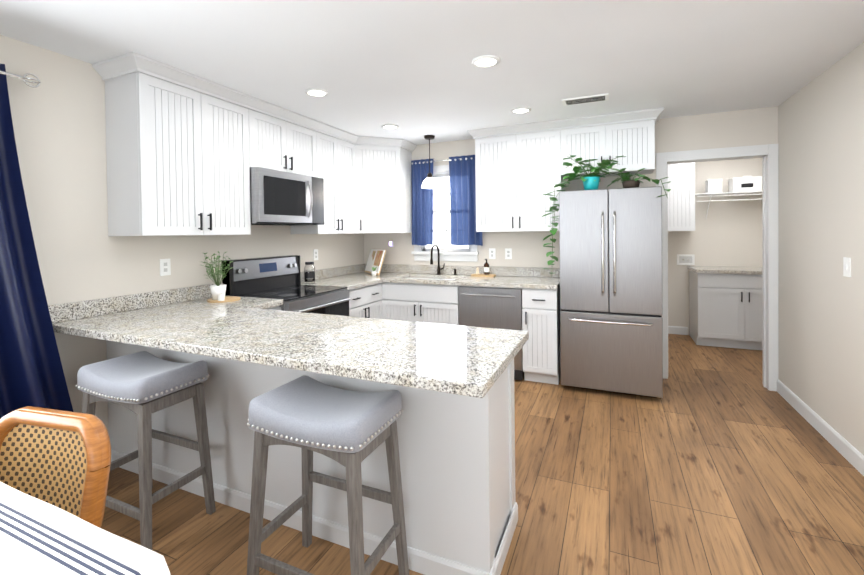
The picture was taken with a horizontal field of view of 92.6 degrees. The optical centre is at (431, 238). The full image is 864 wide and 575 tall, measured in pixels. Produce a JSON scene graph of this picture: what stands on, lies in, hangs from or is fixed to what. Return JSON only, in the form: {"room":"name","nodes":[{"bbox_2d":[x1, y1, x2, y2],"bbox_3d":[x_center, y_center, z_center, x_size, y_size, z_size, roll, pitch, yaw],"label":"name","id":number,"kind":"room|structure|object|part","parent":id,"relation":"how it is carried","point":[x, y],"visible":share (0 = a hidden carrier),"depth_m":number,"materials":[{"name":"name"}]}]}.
{"room":"kitchen","nodes":[
{"label":"kitchen","id":0,"kind":"room"},
{"bbox_2d":[0,35,363,433],"bbox_3d":[-2.328,0.176,1.987,0.120,2.440,7.320,0,1,24],"label":"wall","id":1,"kind":"structure","parent":0,"point":[58,119],"depth_m":2.44,"materials":[{"name":"paint"}]},
{"bbox_2d":[0,64,73,418],"bbox_3d":[-2.511,0.077,1.066,0.278,1.850,2.550,0,1,24],"label":"curtain","id":2,"kind":"object","parent":1,"relation":"attached to","point":[31,371],"visible":0.94,"depth_m":2.07,"materials":[{"name":"blue fabric"}]},
{"bbox_3d":[-2.597,-0.802,1.054,0.138,0.073,2.491,0,1,24],"label":"rod","id":3,"kind":"part","parent":2,"relation":"part of","materials":[{"name":"silver metal"}]},
{"bbox_2d":[160,259,170,275],"bbox_3d":[-1.863,0.197,2.887,0.008,0.116,0.072,0,1,24],"label":"outlet","id":4,"kind":"object","parent":1,"relation":"attached to","point":[165,266],"depth_m":2.88,"materials":[{"name":"white plastic"}]},
{"bbox_2d":[100,56,251,235],"bbox_3d":[-1.704,-0.544,2.857,0.330,1.040,0.800,0,1,24],"label":"upper cabinet","id":5,"kind":"object","parent":1,"relation":"attached to","point":[182,160],"depth_m":2.61,"materials":[{"name":"white wood"}]},
{"bbox_2d":[252,96,315,176],"bbox_3d":[-1.390,-0.818,3.580,0.330,0.520,0.786,0,1,24],"label":"upper cabinet","id":6,"kind":"object","parent":1,"relation":"attached to","point":[277,144],"depth_m":3.46,"materials":[{"name":"white wood"}]},
{"bbox_2d":[250,167,323,224],"bbox_3d":[-1.327,-0.339,3.561,0.456,0.430,0.775,0,1,24],"label":"over-the-range microwave","id":7,"kind":"object","parent":6,"relation":"attached to","point":[277,197],"visible":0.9,"depth_m":3.38,"materials":[{"name":"silver metal"}]},
{"bbox_2d":[313,249,317,260],"bbox_3d":[-1.224,0.168,4.353,0.008,0.116,0.072,0,1,24],"label":"outlet","id":8,"kind":"object","parent":1,"relation":"attached to","point":[315,251],"depth_m":4.34,"materials":[{"name":"white plastic"}]},
{"bbox_2d":[290,120,355,233],"bbox_3d":[-1.082,-0.572,4.244,0.361,1.040,0.669,0,1,24],"label":"upper cabinet","id":9,"kind":"object","parent":1,"relation":"attached to","point":[335,148],"depth_m":4.14,"materials":[{"name":"white wood"}]},
{"bbox_2d":[0,0,863,145],"bbox_3d":[0.345,-1.105,1.854,5.140,0.060,9.260,0,1,24],"label":"ceiling","id":10,"kind":"structure","parent":0,"point":[409,69],"depth_m":2.36,"materials":[{"name":"paint"}]},
{"bbox_2d":[305,88,328,96],"bbox_3d":[-0.845,-1.071,3.028,0.170,0.011,0.170,0,1,24],"label":"recessed light","id":11,"kind":"object","parent":10,"relation":"in","point":[317,92],"visible":1,"depth_m":3.02,"materials":[{"name":"white plastic"}]},
{"bbox_2d":[381,124,398,128],"bbox_3d":[-0.409,-1.091,4.027,0.170,0.011,0.170,0,1,24],"label":"recessed light","id":12,"kind":"object","parent":10,"relation":"in","point":[389,126],"visible":0.98,"depth_m":4.01,"materials":[{"name":"white plastic"}]},
{"bbox_2d":[422,135,437,188],"bbox_3d":[-0.025,-0.830,4.454,0.184,0.554,0.184,0,1,24],"label":"pendant lamp","id":13,"kind":"object","parent":10,"relation":"hanging from","point":[429,182],"visible":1,"depth_m":4.42,"materials":[{"name":"white glass"}]},
{"bbox_2d":[472,55,499,67],"bbox_3d":[0.328,-1.078,2.516,0.170,0.011,0.170,0,1,24],"label":"recessed light","id":14,"kind":"object","parent":10,"relation":"in","point":[485,61],"visible":0.98,"depth_m":2.51,"materials":[{"name":"white plastic"}]},
{"bbox_2d":[511,107,530,113],"bbox_3d":[0.763,-1.098,3.538,0.170,0.011,0.170,0,1,24],"label":"recessed light","id":15,"kind":"object","parent":10,"relation":"in","point":[519,110],"visible":0.98,"depth_m":3.53,"materials":[{"name":"white plastic"}]},
{"bbox_2d":[562,93,608,105],"bbox_3d":[1.212,-1.099,3.265,0.340,0.012,0.150,0,1,24],"label":"ceiling vent","id":16,"kind":"object","parent":10,"relation":"in","point":[586,99],"visible":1,"depth_m":3.24,"materials":[{"name":"white plastic"}]},
{"bbox_2d":[101,334,863,574],"bbox_3d":[0.375,1.395,1.890,5.140,0.060,9.260,0,1,24],"label":"floor","id":17,"kind":"structure","parent":0,"point":[714,460],"depth_m":2.17,"materials":[{"name":"brown wood"}]},
{"bbox_2d":[0,406,110,527],"bbox_3d":[-1.290,0.982,1.110,0.512,0.829,0.564,0,1,15],"label":"cane-back chair","id":18,"kind":"object","parent":17,"relation":"on","point":[61,459],"visible":0.67,"depth_m":1.33,"materials":[{"name":"brown wood"}]},
{"bbox_2d":[0,481,169,574],"bbox_3d":[-1.375,1.030,0.460,1.349,0.754,1.421,0,1,24],"label":"dining table","id":19,"kind":"object","parent":17,"relation":"on","point":[39,537],"visible":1,"depth_m":0.86,"materials":[{"name":"white fabric"}]},
{"bbox_2d":[82,382,215,549],"bbox_3d":[-1.408,1.055,2.034,0.525,0.658,0.346,0,1,24],"label":"frame","id":20,"kind":"object","parent":17,"relation":"on","point":[147,433],"visible":0.52,"depth_m":1.92,"materials":[{"name":"grey wood"}]},
{"bbox_2d":[75,351,208,403],"bbox_3d":[-1.413,0.667,2.029,0.515,0.115,0.348,0,1,24],"label":"seat","id":21,"kind":"object","parent":20,"relation":"on","point":[140,377],"visible":1,"depth_m":1.94,"materials":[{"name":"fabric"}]},
{"bbox_2d":[185,283,222,287],"bbox_3d":[-1.448,0.861,3.025,0.652,1.018,0.338,0,1,24],"label":"base unit","id":22,"kind":"object","parent":17,"relation":"on","point":[208,285],"depth_m":3.13,"materials":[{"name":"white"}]},
{"bbox_2d":[222,255,349,315],"bbox_3d":[-1.186,0.761,3.522,0.725,1.197,0.775,0,1,24],"label":"range","id":23,"kind":"object","parent":17,"relation":"on","point":[276,277],"visible":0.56,"depth_m":3.49,"materials":[{"name":"silver metal"}]},
{"bbox_2d":[48,288,535,574],"bbox_3d":[-0.826,0.866,2.144,2.495,1.018,0.780,0,1,24],"label":"base unit","id":24,"kind":"object","parent":17,"relation":"on","point":[425,353],"depth_m":1.88,"materials":[{"name":"white"}]},
{"bbox_2d":[202,251,240,302],"bbox_3d":[-1.554,0.272,3.014,0.262,0.357,0.262,0,1,24],"label":"potted plant","id":25,"kind":"object","parent":24,"relation":"on","point":[218,290],"visible":1,"depth_m":2.98,"materials":[{"name":"green plant"}]},
{"bbox_2d":[247,420,408,574],"bbox_3d":[-0.403,1.049,1.612,0.525,0.658,0.346,0,1,24],"label":"frame","id":26,"kind":"object","parent":17,"relation":"on","point":[354,487],"visible":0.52,"depth_m":1.56,"materials":[{"name":"grey wood"}]},
{"bbox_2d":[247,375,403,452],"bbox_3d":[-0.408,0.661,1.606,0.515,0.115,0.348,0,1,24],"label":"seat","id":27,"kind":"object","parent":26,"relation":"on","point":[304,410],"visible":1,"depth_m":1.51,"materials":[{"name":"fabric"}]},
{"bbox_2d":[300,268,383,295],"bbox_3d":[-0.933,0.838,4.194,0.660,1.018,0.647,0,1,24],"label":"base unit","id":28,"kind":"object","parent":17,"relation":"on","point":[359,282],"depth_m":4.31,"materials":[{"name":"white stone"}]},
{"bbox_2d":[304,262,314,282],"bbox_3d":[-1.203,0.329,4.064,0.105,0.205,0.105,0,1,24],"label":"glass jar","id":29,"kind":"object","parent":28,"relation":"on","point":[309,272],"visible":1,"depth_m":4.02,"materials":[{"name":"clear glass"}]},
{"bbox_2d":[335,244,560,384],"bbox_3d":[0.128,0.696,4.433,2.415,1.269,0.645,0,1,24],"label":"base unit","id":30,"kind":"object","parent":17,"relation":"on","point":[540,288],"depth_m":4.09,"materials":[{"name":"white wood"}]},
{"bbox_2d":[48,264,559,397],"bbox_3d":[-0.348,0.404,3.243,2.497,0.140,3.197,0,1,24],"label":"countertop","id":31,"kind":"structure","parent":30,"relation":"on","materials":[{"name":"beige stone"}]},
{"bbox_2d":[371,267,376,275],"bbox_3d":[-0.650,0.368,4.674,0.085,0.095,0.080,0,1,24],"label":"plant","id":32,"kind":"object","parent":30,"relation":"on","point":[373,272],"visible":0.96,"depth_m":4.65,"materials":[{"name":"green plant"}]},
{"bbox_2d":[364,249,385,274],"bbox_3d":[-0.671,0.267,4.872,0.114,0.290,0.460,-1,1,-28],"label":"cookbook stand","id":33,"kind":"object","parent":30,"relation":"on","point":[376,258],"visible":0.81,"depth_m":4.83,"materials":[{"name":"white"}]},
{"bbox_2d":[471,259,495,276],"bbox_3d":[0.554,0.308,4.453,0.250,0.191,0.100,0,1,24],"label":"soap tray","id":34,"kind":"object","parent":30,"relation":"on","point":[486,270],"visible":1,"depth_m":4.42,"materials":[{"name":"brown wood"}]},
{"bbox_2d":[458,286,523,379],"bbox_3d":[0.654,0.895,4.180,0.617,0.865,0.642,0,1,24],"label":"dishwasher","id":35,"kind":"object","parent":17,"relation":"on","point":[498,308],"visible":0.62,"depth_m":3.90,"materials":[{"name":"silver metal"}]},
{"bbox_2d":[559,186,662,397],"bbox_3d":[1.597,0.450,3.725,0.787,1.745,0.726,0,1,24],"label":"fridge","id":36,"kind":"object","parent":17,"relation":"on","point":[611,320],"visible":1,"depth_m":3.44,"materials":[{"name":"silver metal"}]},
{"bbox_2d":[542,154,670,273],"bbox_3d":[1.475,-0.221,3.573,1.031,1.095,0.383,0,1,24],"label":"potted plant","id":37,"kind":"object","parent":36,"relation":"on","point":[591,181],"visible":0.98,"depth_m":3.64,"materials":[{"name":"green plant"}]},
{"bbox_2d":[687,266,762,349],"bbox_3d":[3.776,0.818,4.969,1.117,0.920,0.632,0,1,24],"label":"laundry cabinet","id":38,"kind":"object","parent":17,"relation":"on","point":[725,306],"visible":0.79,"depth_m":4.83,"materials":[{"name":"white wood"}]},
{"bbox_2d":[364,106,777,267],"bbox_3d":[1.466,0.097,4.258,5.020,2.440,0.120,0,1,24],"label":"wall","id":39,"kind":"structure","parent":0,"point":[750,127],"depth_m":4.26,"materials":[{"name":"paint"}]},
{"bbox_2d":[356,135,415,233],"bbox_3d":[-0.686,-0.584,4.729,0.699,1.040,0.709,0,1,24],"label":"upper cabinet","id":40,"kind":"object","parent":39,"relation":"attached to","point":[383,169],"depth_m":4.56,"materials":[{"name":"white wood"}]},
{"bbox_2d":[412,158,460,162],"bbox_3d":[0.160,-0.889,4.697,0.855,0.015,0.082,0,1,24],"label":"curtain rod","id":41,"kind":"object","parent":39,"relation":"attached to","point":[440,160],"visible":0.31,"depth_m":4.68,"materials":[{"name":"silver metal"}]},
{"bbox_2d":[411,158,433,245],"bbox_3d":[-0.109,-0.419,4.775,0.295,0.996,0.048,0,1,24],"label":"window curtain","id":42,"kind":"object","parent":41,"relation":"hanging from","point":[422,216],"visible":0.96,"depth_m":4.78,"materials":[{"name":"blue fabric"}]},
{"bbox_2d":[449,155,482,245],"bbox_3d":[0.370,-0.422,4.566,0.390,0.996,0.048,0,1,24],"label":"window curtain","id":43,"kind":"object","parent":41,"relation":"hanging from","point":[462,172],"visible":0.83,"depth_m":4.58,"materials":[{"name":"blue fabric"}]},
{"bbox_2d":[411,165,478,261],"bbox_3d":[0.159,-0.295,4.794,0.820,1.100,0.170,0,1,24],"label":"window","id":44,"kind":"structure","parent":39,"relation":"in","point":[421,253],"depth_m":4.85,"materials":[{"name":"white glass"}]},
{"bbox_2d":[489,248,495,258],"bbox_3d":[0.662,0.162,4.539,0.072,0.116,0.008,0,1,24],"label":"outlet","id":45,"kind":"object","parent":39,"relation":"attached to","point":[492,252],"depth_m":4.53,"materials":[{"name":"white plastic"}]},
{"bbox_2d":[505,248,511,258],"bbox_3d":[0.827,0.161,4.467,0.072,0.116,0.008,0,1,24],"label":"outlet","id":46,"kind":"object","parent":39,"relation":"attached to","point":[508,251],"depth_m":4.46,"materials":[{"name":"white plastic"}]},
{"bbox_2d":[472,120,564,231],"bbox_3d":[0.902,-0.596,4.243,0.845,1.040,0.330,0,1,24],"label":"upper cabinet","id":47,"kind":"object","parent":39,"relation":"attached to","point":[514,172],"depth_m":4.08,"materials":[{"name":"white wood"}]},
{"bbox_2d":[560,108,655,177],"bbox_3d":[1.648,-0.865,3.912,0.790,0.510,0.330,0,1,24],"label":"upper cabinet","id":48,"kind":"object","parent":39,"relation":"attached to","point":[635,140],"depth_m":3.74,"materials":[{"name":"white wood"}]},
{"bbox_2d":[656,144,778,390],"bbox_3d":[2.577,0.250,3.777,0.940,2.120,0.160,0,1,24],"label":"door frame","id":49,"kind":"structure","parent":39,"relation":"attached to","point":[768,154],"depth_m":3.60,"materials":[{"name":"white wood"}]},
{"bbox_2d":[668,158,761,334],"bbox_3d":[3.562,0.053,5.460,2.140,2.440,0.120,0,1,24],"label":"wall","id":50,"kind":"structure","parent":0,"point":[726,233],"depth_m":5.32,"materials":[{"name":"paint"}]},
{"bbox_2d":[668,326,687,334],"bbox_3d":[3.050,1.225,5.634,0.750,0.104,0.014,0,1,24],"label":"baseboard","id":51,"kind":"structure","parent":50,"relation":"attached to","point":[671,329],"depth_m":5.52,"materials":[{"name":"white wood"}]},
{"bbox_2d":[668,162,694,230],"bbox_3d":[3.145,-0.570,5.364,0.420,0.940,0.362,0,1,24],"label":"upper cabinet","id":52,"kind":"object","parent":50,"relation":"attached to","point":[681,201],"visible":0.46,"depth_m":5.21,"materials":[{"name":"white wood"}]},
{"bbox_2d":[677,254,694,264],"bbox_3d":[3.360,0.276,5.469,0.200,0.140,0.027,0,1,24],"label":"washer outlet box","id":53,"kind":"object","parent":50,"relation":"attached to","point":[685,259],"visible":1,"depth_m":5.47,"materials":[{"name":"white plastic"}]},
{"bbox_2d":[695,191,761,217],"bbox_3d":[3.849,-0.414,5.078,1.057,0.306,0.334,0,1,24],"label":"wire shelf","id":54,"kind":"object","parent":50,"relation":"attached to","point":[729,194],"visible":0.56,"depth_m":5.09,"materials":[{"name":"white metal"}]},
{"bbox_2d":[705,179,722,192],"bbox_3d":[3.540,-0.653,5.194,0.150,0.170,0.190,0,1,24],"label":"storage box","id":55,"kind":"object","parent":54,"relation":"on","point":[713,185],"depth_m":5.12,"materials":[{"name":"white plastic"}]},
{"bbox_2d":[728,175,761,191],"bbox_3d":[3.832,-0.665,5.065,0.290,0.190,0.233,0,1,24],"label":"storage box","id":56,"kind":"object","parent":54,"relation":"on","point":[745,184],"depth_m":4.97,"materials":[{"name":"white plastic"}]},
{"bbox_2d":[778,42,863,454],"bbox_3d":[1.580,0.154,0.216,0.120,2.440,7.200,0,1,24],"label":"wall","id":57,"kind":"structure","parent":0,"point":[821,226],"depth_m":2.75,"materials":[{"name":"paint"}]},
{"bbox_2d":[777,379,863,475],"bbox_3d":[1.556,1.321,0.315,0.014,0.104,7.080,0,1,24],"label":"baseboard","id":58,"kind":"structure","parent":57,"relation":"attached to","point":[846,449],"depth_m":2.75,"materials":[{"name":"white wood"}]},
{"bbox_2d":[843,257,850,276],"bbox_3d":[2.499,0.170,2.489,0.009,0.116,0.072,0,1,24],"label":"light switch","id":59,"kind":"object","parent":57,"relation":"attached to","point":[846,261],"depth_m":2.48,"materials":[{"name":"white plastic"}]}
]}

